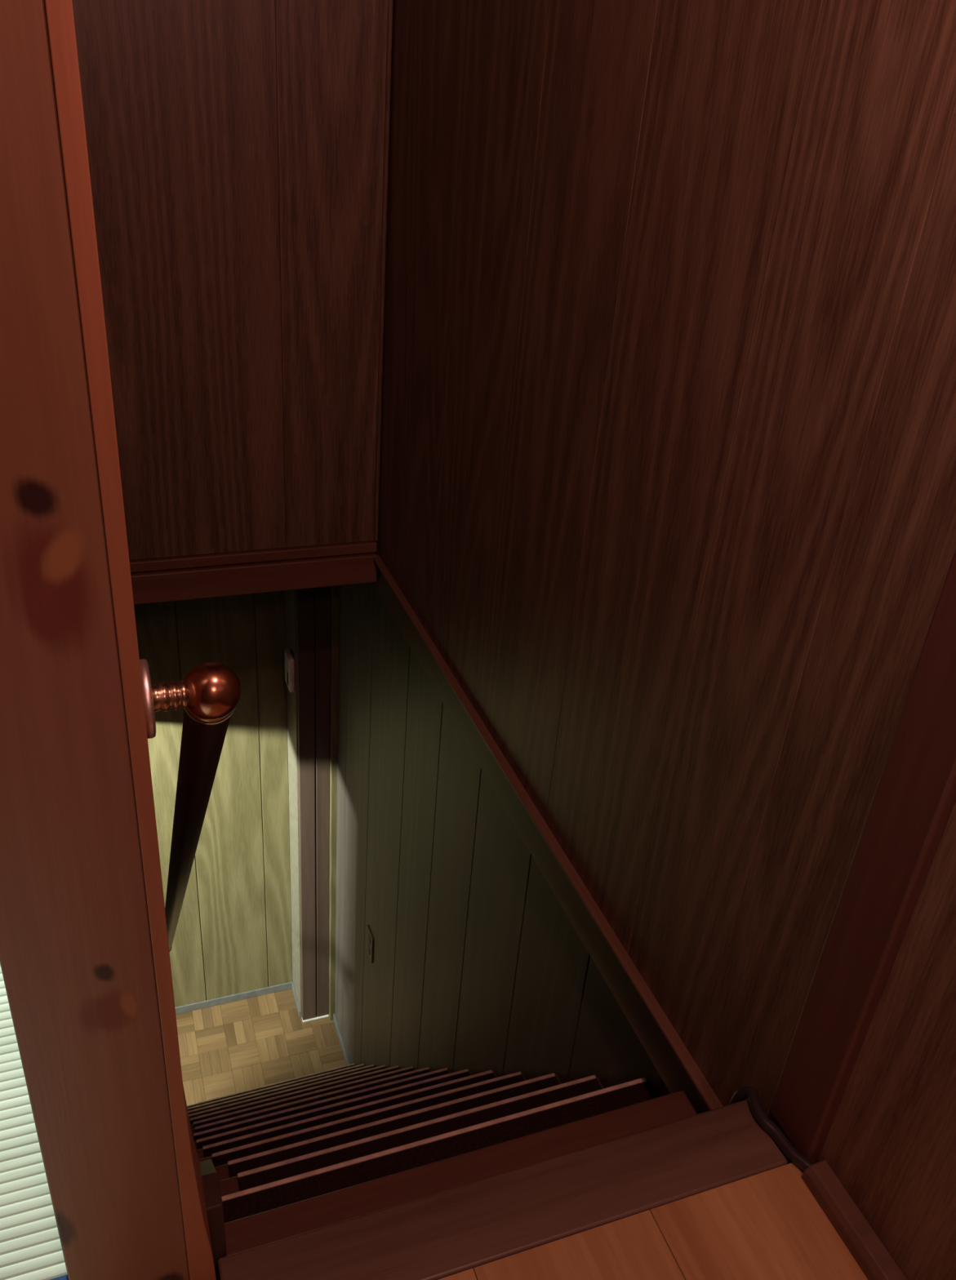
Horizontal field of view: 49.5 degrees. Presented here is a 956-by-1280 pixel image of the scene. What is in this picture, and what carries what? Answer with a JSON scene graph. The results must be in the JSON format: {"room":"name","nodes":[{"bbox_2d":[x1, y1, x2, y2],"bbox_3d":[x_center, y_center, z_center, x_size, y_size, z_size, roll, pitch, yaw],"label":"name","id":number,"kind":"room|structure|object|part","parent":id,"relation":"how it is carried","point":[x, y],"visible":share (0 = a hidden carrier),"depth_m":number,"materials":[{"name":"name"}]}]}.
{"room":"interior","nodes":[
{"label":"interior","id":0,"kind":"room"},
{"bbox_2d":[133,590,292,1007],"bbox_3d":[-1.151,0.568,4.405,1.120,2.798,0.088,-7,32,-19],"label":"wall","id":1,"kind":"structure","parent":0,"point":[233,935],"depth_m":4.47,"materials":[{"name":"wood"}]},
{"bbox_3d":[-1.303,0.606,4.316,0.189,2.718,0.011,-7,32,-19],"label":"panel","id":2,"kind":"part","parent":1,"relation":"part of","materials":[{"name":"green wood"}]},
{"bbox_3d":[-1.073,0.580,4.397,0.295,2.718,0.011,-7,32,-19],"label":"panel","id":3,"kind":"part","parent":1,"relation":"part of","materials":[{"name":"wood"}]},
{"bbox_2d":[174,981,293,1013],"bbox_3d":[-1.339,1.761,4.993,0.896,0.044,0.008,-7,32,-19],"label":"baseboard","id":4,"kind":"structure","parent":1,"relation":"attached to","point":[225,999],"depth_m":5.04,"materials":[{"name":"grey plastic"}]},
{"bbox_3d":[-0.878,0.557,4.466,0.117,2.718,0.011,-7,32,-19],"label":"panel","id":5,"kind":"part","parent":1,"relation":"part of","materials":[{"name":"green wood"}]},
{"bbox_2d":[71,0,387,559],"bbox_3d":[-0.621,-1.252,2.377,0.846,2.280,0.072,-7,32,-19],"label":"wall","id":6,"kind":"structure","parent":0,"point":[236,148],"depth_m":2.54,"materials":[{"name":"brown wood"}]},
{"bbox_3d":[-0.737,-1.222,2.308,0.575,2.280,0.011,-7,32,-19],"label":"panel","id":7,"kind":"part","parent":6,"relation":"part of","materials":[{"name":"brown wood"}]},
{"bbox_2d":[128,540,377,572],"bbox_3d":[-0.669,-0.250,2.959,0.763,0.030,0.083,-7,32,-19],"label":"trim","id":8,"kind":"structure","parent":6,"relation":"attached to","point":[353,548],"depth_m":2.93,"materials":[{"name":"brown wood"}]},
{"bbox_2d":[130,551,377,604],"bbox_3d":[-0.672,-0.191,2.989,0.764,0.090,0.090,-7,32,-19],"label":"trim","id":9,"kind":"structure","parent":6,"relation":"attached to","point":[220,580],"depth_m":2.96,"materials":[{"name":"brown wood"}]},
{"bbox_3d":[-0.345,-1.268,2.446,0.259,2.280,0.011,-7,32,-19],"label":"panel","id":10,"kind":"part","parent":6,"relation":"part of","materials":[{"name":"brown wood"}]},
{"bbox_2d":[175,988,346,1105],"bbox_3d":[-1.889,2.539,3.642,3.440,0.048,2.736,-7,32,-19],"label":"floor","id":11,"kind":"structure","parent":0,"point":[238,1046],"depth_m":4.84,"materials":[{"name":"wood parquet"}]},
{"bbox_2d":[189,1064,697,1255],"bbox_3d":[-0.430,1.382,2.922,0.791,2.886,2.317,-7,32,-19],"label":"staircase","id":12,"kind":"structure","parent":11,"relation":"on","point":[277,1224],"depth_m":1.47,"materials":[{"name":"brown wood"}]},
{"bbox_2d":[186,1063,355,1107],"bbox_3d":[-0.873,1.946,4.410,0.742,0.006,0.128,-7,32,-19],"label":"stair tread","id":13,"kind":"object","parent":12,"relation":"on","point":[351,1064],"visible":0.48,"depth_m":4.45,"materials":[{"name":"brown wood"}]},
{"bbox_2d":[187,1063,364,1111],"bbox_3d":[-0.807,1.861,4.199,0.740,0.006,0.128,-7,32,-19],"label":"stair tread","id":14,"kind":"object","parent":12,"relation":"on","point":[362,1064],"visible":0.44,"depth_m":4.24,"materials":[{"name":"brown wood"}]},
{"bbox_2d":[187,1064,374,1114],"bbox_3d":[-0.739,1.777,3.989,0.734,0.006,0.128,-7,32,-19],"label":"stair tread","id":15,"kind":"object","parent":12,"relation":"on","point":[371,1066],"visible":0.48,"depth_m":4.03,"materials":[{"name":"brown wood"}]},
{"bbox_2d":[188,1064,386,1119],"bbox_3d":[-0.676,1.692,3.777,0.737,0.006,0.128,-7,32,-19],"label":"stair tread","id":16,"kind":"object","parent":12,"relation":"on","point":[382,1067],"visible":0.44,"depth_m":3.81,"materials":[{"name":"brown wood"}]},
{"bbox_2d":[189,1065,399,1124],"bbox_3d":[-0.609,1.608,3.567,0.732,0.006,0.128,-7,32,-19],"label":"stair tread","id":17,"kind":"object","parent":12,"relation":"on","point":[193,1120],"visible":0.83,"depth_m":3.60,"materials":[{"name":"brown wood"}]},
{"bbox_2d":[193,1066,413,1128],"bbox_3d":[-0.542,1.523,3.357,0.727,0.006,0.128,-7,32,-19],"label":"stair tread","id":18,"kind":"object","parent":12,"relation":"on","point":[394,1073],"visible":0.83,"depth_m":3.39,"materials":[{"name":"brown wood"}]},
{"bbox_2d":[195,1066,430,1133],"bbox_3d":[-0.478,1.439,3.145,0.729,0.006,0.128,-7,32,-19],"label":"stair tread","id":19,"kind":"object","parent":12,"relation":"on","point":[348,1090],"visible":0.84,"depth_m":3.18,"materials":[{"name":"brown wood"}]},
{"bbox_2d":[193,1067,448,1142],"bbox_3d":[-0.418,1.355,2.932,0.740,0.006,0.128,-7,32,-19],"label":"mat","id":20,"kind":"object","parent":12,"relation":"on","point":[210,1132],"visible":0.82,"depth_m":2.97,"materials":[{"name":"brown wood"}]},
{"bbox_2d":[195,1068,470,1149],"bbox_3d":[-0.353,1.271,2.721,0.739,0.006,0.128,-7,32,-19],"label":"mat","id":21,"kind":"object","parent":12,"relation":"on","point":[217,1138],"visible":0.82,"depth_m":2.75,"materials":[{"name":"brown wood"}]},
{"bbox_2d":[202,1070,494,1157],"bbox_3d":[-0.285,1.186,2.511,0.732,0.006,0.128,-7,32,-19],"label":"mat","id":22,"kind":"object","parent":12,"relation":"on","point":[209,1149],"visible":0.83,"depth_m":2.54,"materials":[{"name":"brown wood"}]},
{"bbox_2d":[211,1071,524,1167],"bbox_3d":[-0.215,1.101,2.302,0.722,0.006,0.128,-7,32,-19],"label":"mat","id":23,"kind":"object","parent":12,"relation":"on","point":[222,1157],"visible":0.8,"depth_m":2.33,"materials":[{"name":"brown wood"}]},
{"bbox_2d":[227,1072,559,1177],"bbox_3d":[-0.141,1.016,2.094,0.702,0.006,0.128,-7,32,-19],"label":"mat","id":24,"kind":"object","parent":12,"relation":"on","point":[235,1166],"visible":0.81,"depth_m":2.12,"materials":[{"name":"brown wood"}]},
{"bbox_2d":[237,1075,601,1191],"bbox_3d":[-0.074,0.931,1.884,0.698,0.006,0.128,-7,32,-19],"label":"stair tread","id":25,"kind":"object","parent":12,"relation":"on","point":[331,1156],"visible":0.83,"depth_m":1.91,"materials":[{"name":"brown wood"}]},
{"bbox_2d":[221,1077,656,1222],"bbox_3d":[-0.030,0.849,1.665,0.743,0.006,0.128,-7,32,-19],"label":"stair tread","id":26,"kind":"object","parent":12,"relation":"on","point":[290,1190],"visible":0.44,"depth_m":1.69,"materials":[{"name":"brown wood"}]},
{"bbox_2d":[284,589,315,1018],"bbox_3d":[-0.685,0.586,4.445,0.224,2.718,0.214,-7,32,-19],"label":"wall","id":27,"kind":"structure","parent":0,"point":[290,595],"depth_m":4.42,"materials":[{"name":"green wood"}]},
{"bbox_2d":[284,648,294,692],"bbox_3d":[-0.743,0.120,4.076,0.026,0.152,0.099,-7,32,-19],"label":"light switch","id":28,"kind":"object","parent":27,"relation":"attached to","point":[289,660],"visible":1,"depth_m":4.05,"materials":[{"name":"white plastic"}]},
{"bbox_2d":[291,982,300,1017],"bbox_3d":[-0.889,1.759,5.063,0.008,0.044,0.186,-7,32,-19],"label":"baseboard","id":29,"kind":"structure","parent":27,"relation":"attached to","point":[292,984],"depth_m":5.05,"materials":[{"name":"grey plastic"}]},
{"bbox_2d":[295,587,315,1020],"bbox_3d":[-0.715,0.646,4.326,0.065,2.709,0.028,-7,32,-19],"label":"trim","id":30,"kind":"structure","parent":27,"relation":"attached to","point":[304,597],"depth_m":4.29,"materials":[{"name":"brown wood"}]},
{"bbox_2d":[302,1013,328,1022],"bbox_3d":[-0.786,1.820,5.007,0.127,0.010,0.034,-7,32,-19],"label":"trim","id":31,"kind":"structure","parent":27,"relation":"attached to","point":[325,1015],"depth_m":5.00,"materials":[{"name":"white plastic"}]},
{"bbox_2d":[314,586,330,1017],"bbox_3d":[-0.653,0.638,4.348,0.057,2.709,0.028,-7,32,-19],"label":"trim","id":32,"kind":"structure","parent":27,"relation":"attached to","point":[322,594],"depth_m":4.32,"materials":[{"name":"brown wood"}]},
{"bbox_2d":[375,551,378,577],"bbox_3d":[-1.978,-0.281,2.964,3.440,0.056,1.008,-7,32,-19],"label":"ceiling","id":33,"kind":"structure","parent":0,"point":[375,552],"depth_m":3.10,"materials":[{"name":"brown wood"}]},
{"bbox_2d":[334,577,670,1097],"bbox_3d":[-0.150,1.254,3.389,0.068,2.766,3.040,-7,32,-19],"label":"wall","id":34,"kind":"structure","parent":0,"point":[478,966],"depth_m":3.02,"materials":[{"name":"green wood"}]},
{"bbox_2d":[328,585,338,1020],"bbox_3d":[-0.610,0.645,4.353,0.027,2.718,0.056,-7,32,-19],"label":"trim","id":35,"kind":"structure","parent":34,"relation":"attached to","point":[334,589],"depth_m":4.32,"materials":[{"name":"wood"}]},
{"bbox_2d":[333,1013,350,1065],"bbox_3d":[-0.601,1.948,4.776,0.011,0.044,0.544,-7,32,-19],"label":"baseboard","id":36,"kind":"structure","parent":34,"relation":"attached to","point":[335,1020],"depth_m":4.86,"materials":[{"name":"grey plastic"}]},
{"bbox_3d":[-0.615,0.610,4.404,0.010,2.726,0.461,-7,32,-19],"label":"panel","id":37,"kind":"part","parent":34,"relation":"part of","materials":[{"name":"green wood"}]},
{"bbox_3d":[-0.479,0.806,4.083,0.010,2.726,0.333,-7,32,-19],"label":"panel","id":38,"kind":"part","parent":34,"relation":"part of","materials":[{"name":"green wood"}]},
{"bbox_2d":[366,924,373,963],"bbox_3d":[-0.418,1.175,4.005,0.010,0.128,0.080,-7,32,-19],"label":"power outlet","id":39,"kind":"object","parent":34,"relation":"attached to","point":[370,940],"visible":1,"depth_m":3.99,"materials":[{"name":"plastic"}]},
{"bbox_3d":[-0.353,0.986,3.787,0.010,2.726,0.397,-7,32,-19],"label":"panel","id":40,"kind":"part","parent":34,"relation":"part of","materials":[{"name":"green wood"}]},
{"bbox_3d":[-0.233,1.158,3.505,0.010,2.726,0.301,-7,32,-19],"label":"panel","id":41,"kind":"part","parent":34,"relation":"part of","materials":[{"name":"green wood"}]},
{"bbox_3d":[-0.130,1.305,3.262,0.010,2.726,0.297,-7,32,-19],"label":"panel","id":42,"kind":"part","parent":34,"relation":"part of","materials":[{"name":"wood"}]},
{"bbox_3d":[-0.025,1.457,3.013,0.010,2.726,0.317,-7,32,-19],"label":"panel","id":43,"kind":"part","parent":34,"relation":"part of","materials":[{"name":"green wood"}]},
{"bbox_3d":[0.081,1.608,2.764,0.010,2.726,0.297,-7,32,-19],"label":"panel","id":44,"kind":"part","parent":34,"relation":"part of","materials":[{"name":"green wood"}]},
{"bbox_3d":[0.183,1.754,2.525,0.010,2.726,0.293,-7,32,-19],"label":"panel","id":45,"kind":"part","parent":34,"relation":"part of","materials":[{"name":"green wood"}]},
{"bbox_3d":[0.288,1.905,2.278,0.010,2.726,0.317,-7,32,-19],"label":"panel","id":46,"kind":"part","parent":34,"relation":"part of","materials":[{"name":"wood"}]},
{"bbox_2d":[437,1162,867,1279],"bbox_3d":[0.417,1.265,0.323,0.960,0.048,2.198,-7,32,-19],"label":"floor","id":47,"kind":"structure","parent":0,"point":[769,1224],"depth_m":1.22,"materials":[{"name":"wood planks"}]},
{"bbox_2d":[728,1085,813,1170],"bbox_3d":[0.390,0.700,1.369,0.030,0.146,0.195,-10,33,-24],"label":"cable","id":48,"kind":"object","parent":47,"relation":"on","point":[748,1092],"visible":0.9,"depth_m":1.35,"materials":[{"name":"black rubber"}]},
{"bbox_2d":[375,0,955,1279],"bbox_3d":[0.563,-0.225,0.809,0.102,2.328,4.336,-7,32,-19],"label":"wall","id":49,"kind":"structure","parent":0,"point":[667,483],"depth_m":1.41,"materials":[{"name":"brown wood"}]},
{"bbox_2d":[373,0,392,541],"bbox_3d":[-0.218,-1.281,2.488,0.010,2.280,0.018,-7,32,-19],"label":"trim","id":50,"kind":"structure","parent":49,"relation":"attached to","point":[389,2],"depth_m":2.65,"materials":[{"name":"brown wood"}]},
{"bbox_3d":[-0.124,-1.143,2.310,0.010,2.328,0.559,-7,32,-19],"label":"panel","id":51,"kind":"part","parent":49,"relation":"part of","materials":[{"name":"brown wood"}]},
{"bbox_3d":[0.037,-0.912,1.931,0.010,2.328,0.383,-7,32,-19],"label":"panel","id":52,"kind":"part","parent":49,"relation":"part of","materials":[{"name":"brown wood"}]},
{"bbox_2d":[217,1099,787,1279],"bbox_3d":[0.050,0.695,1.251,0.702,0.037,0.097,-7,32,-19],"label":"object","id":53,"kind":"structure","parent":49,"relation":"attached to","point":[436,1236],"depth_m":1.24,"materials":[{"name":"brown wood"}]},
{"bbox_2d":[373,554,722,1114],"bbox_3d":[0.059,0.305,2.288,0.016,0.119,2.056,-7,32,-19],"label":"trim","id":54,"kind":"structure","parent":49,"relation":"attached to","point":[664,1060],"depth_m":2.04,"materials":[{"name":"brown wood"}]},
{"bbox_3d":[0.164,-0.731,1.632,0.010,2.328,0.359,-7,32,-19],"label":"panel","id":55,"kind":"part","parent":49,"relation":"part of","materials":[{"name":"brown wood"}]},
{"bbox_3d":[0.286,-0.555,1.344,0.010,2.328,0.357,-7,32,-19],"label":"panel","id":56,"kind":"part","parent":49,"relation":"part of","materials":[{"name":"brown wood"}]},
{"bbox_3d":[0.387,-0.411,1.107,0.010,2.328,0.230,-7,32,-19],"label":"panel","id":57,"kind":"part","parent":49,"relation":"part of","materials":[{"name":"brown wood"}]},
{"bbox_3d":[0.456,-0.312,0.945,0.010,2.328,0.171,-7,32,-19],"label":"panel","id":58,"kind":"part","parent":49,"relation":"part of","materials":[{"name":"brown wood"}]},
{"bbox_2d":[801,1160,907,1279],"bbox_3d":[0.793,1.196,0.428,0.031,0.023,2.178,-7,32,-19],"label":"baseboard","id":59,"kind":"structure","parent":49,"relation":"attached to","point":[852,1227],"depth_m":1.24,"materials":[{"name":"brown wood"}]},
{"bbox_2d":[768,548,955,1163],"bbox_3d":[0.492,-0.305,0.808,0.020,2.200,0.087,-7,32,-19],"label":"trim","id":60,"kind":"structure","parent":49,"relation":"attached to","point":[913,800],"depth_m":1.13,"materials":[{"name":"brown wood"}]},
{"bbox_3d":[0.560,-0.224,0.678,0.010,2.200,0.253,-7,32,-19],"label":"panel","id":61,"kind":"part","parent":49,"relation":"part of","materials":[{"name":"brown wood"}]},
{"bbox_3d":[-1.294,0.937,0.708,2.000,0.043,4.304,-7,32,-19],"label":"floor","id":62,"kind":"structure","parent":0,"visible":0},
{"bbox_2d":[0,964,68,1279],"bbox_3d":[-1.483,0.482,1.393,1.718,0.037,1.382,-7,32,-19],"label":"window blind","id":63,"kind":"object","parent":62,"relation":"on","point":[31,1249],"visible":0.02,"depth_m":1.22,"materials":[{"name":"white plastic"}]},
{"bbox_3d":[-0.771,0.456,2.236,0.098,5.118,2.184,-7,32,-19],"label":"wall","id":64,"kind":"structure","parent":0,"visible":0},
{"bbox_2d":[0,0,216,1279],"bbox_3d":[-0.279,-0.247,0.592,0.138,2.200,0.105,-7,32,-19],"label":"door frame","id":65,"kind":"structure","parent":64,"relation":"attached to","point":[85,962],"depth_m":0.72,"materials":[{"name":"red wood"}]},
{"bbox_2d":[139,658,241,952],"bbox_3d":[-0.716,0.612,2.386,0.074,2.699,2.395,-7,32,-19],"label":"handrail","id":66,"kind":"object","parent":64,"relation":"attached to","point":[210,692],"visible":0.88,"depth_m":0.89,"materials":[{"name":"brown wood"}]},
{"bbox_3d":[-0.704,0.612,2.396,0.038,2.667,2.365,-7,32,-19],"label":"rail","id":67,"kind":"part","parent":66,"relation":"part of","materials":[{"name":"brown wood"}]},
{"bbox_2d":[199,1159,226,1279],"bbox_3d":[-0.326,0.724,1.260,0.026,0.331,0.142,-7,32,-19],"label":"baseboard","id":68,"kind":"structure","parent":64,"relation":"attached to","point":[213,1199],"depth_m":1.15,"materials":[{"name":"brown wood"}]}
]}

